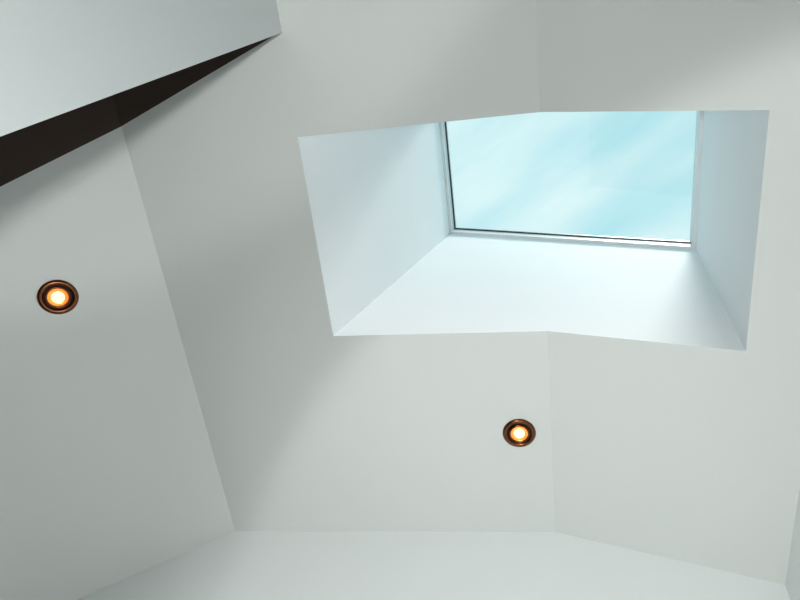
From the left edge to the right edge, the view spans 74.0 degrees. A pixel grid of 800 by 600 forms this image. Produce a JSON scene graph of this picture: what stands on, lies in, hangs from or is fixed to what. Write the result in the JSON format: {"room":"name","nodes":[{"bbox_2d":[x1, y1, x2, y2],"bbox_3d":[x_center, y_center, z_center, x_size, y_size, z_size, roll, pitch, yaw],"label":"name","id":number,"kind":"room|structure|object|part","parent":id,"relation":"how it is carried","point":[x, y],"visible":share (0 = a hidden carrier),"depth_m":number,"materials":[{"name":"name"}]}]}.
{"room":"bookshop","nodes":[
{"label":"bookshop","id":0,"kind":"room"},
{"bbox_2d":[0,0,281,136],"bbox_3d":[-1.155,-1.177,0.175,0.108,3.304,2.622,0,-70,22],"label":"wall partition","id":1,"kind":"structure","parent":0,"point":[57,57],"depth_m":1.21,"materials":[{"name":"paint"}]},
{"bbox_2d":[0,35,274,186],"bbox_3d":[-1.500,-1.387,1.397,1.650,1.269,2.916,0,-70,22],"label":"trim","id":2,"kind":"structure","parent":1,"relation":"attached to","point":[25,150],"depth_m":1.98,"materials":[{"name":"brown wood"}]},
{"bbox_2d":[0,0,799,599],"bbox_3d":[-0.678,-0.711,1.352,3.520,1.638,4.377,0,-70,22],"label":"ceiling","id":3,"kind":"structure","parent":0,"point":[198,388],"depth_m":2.14,"materials":[{"name":"paint"}]},
{"bbox_2d":[37,280,78,313],"bbox_3d":[-1.350,-0.011,2.097,0.096,0.108,0.140,-5,-72,24],"label":"recessed light","id":4,"kind":"object","parent":3,"relation":"in","point":[54,296],"visible":1,"depth_m":2.09,"materials":[{"name":"brown metal"}]},
{"bbox_3d":[-1.347,-0.010,2.091,0.011,0.046,0.046,27,-52,59],"label":"bulb","id":5,"kind":"part","parent":4,"relation":"part of","materials":[{"name":"beige glass"}]},
{"bbox_2d":[503,419,535,446],"bbox_3d":[0.512,0.574,2.284,0.137,0.039,0.140,14,-65,17],"label":"recessed light","id":6,"kind":"object","parent":3,"relation":"in","point":[517,432],"visible":1,"depth_m":2.28,"materials":[{"name":"brown metal"}]},
{"bbox_3d":[0.512,0.575,2.279,0.046,0.011,0.046,-4,-71,10],"label":"bulb","id":7,"kind":"part","parent":6,"relation":"part of","materials":[{"name":"beige glass"}]},
{"bbox_2d":[298,110,768,350],"bbox_3d":[0.722,-0.579,2.690,1.522,1.984,0.965,0,-70,22],"label":"skylight","id":8,"kind":"object","parent":3,"relation":"attached to","point":[394,257],"visible":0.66,"depth_m":2.48,"materials":[{"name":"white paint"}]},
{"bbox_3d":[0.972,-0.824,3.302,1.522,0.494,0.965,0,-70,22],"label":"frame","id":9,"kind":"part","parent":8,"relation":"part of","materials":[{"name":"white"}]},
{"bbox_2d":[76,531,789,599],"bbox_3d":[-0.738,1.665,1.253,3.520,3.500,0.001,0,-70,22],"label":"wall","id":10,"kind":"structure","parent":0,"point":[236,565],"depth_m":2.33,"materials":[{"name":"paint"}]},
{"bbox_2d":[785,488,799,599],"bbox_3d":[0.611,-0.360,-0.150,0.001,3.422,4.377,0,-70,22],"label":"wall","id":11,"kind":"structure","parent":0,"point":[792,584],"depth_m":1.94,"materials":[{"name":"paint"}]}
]}

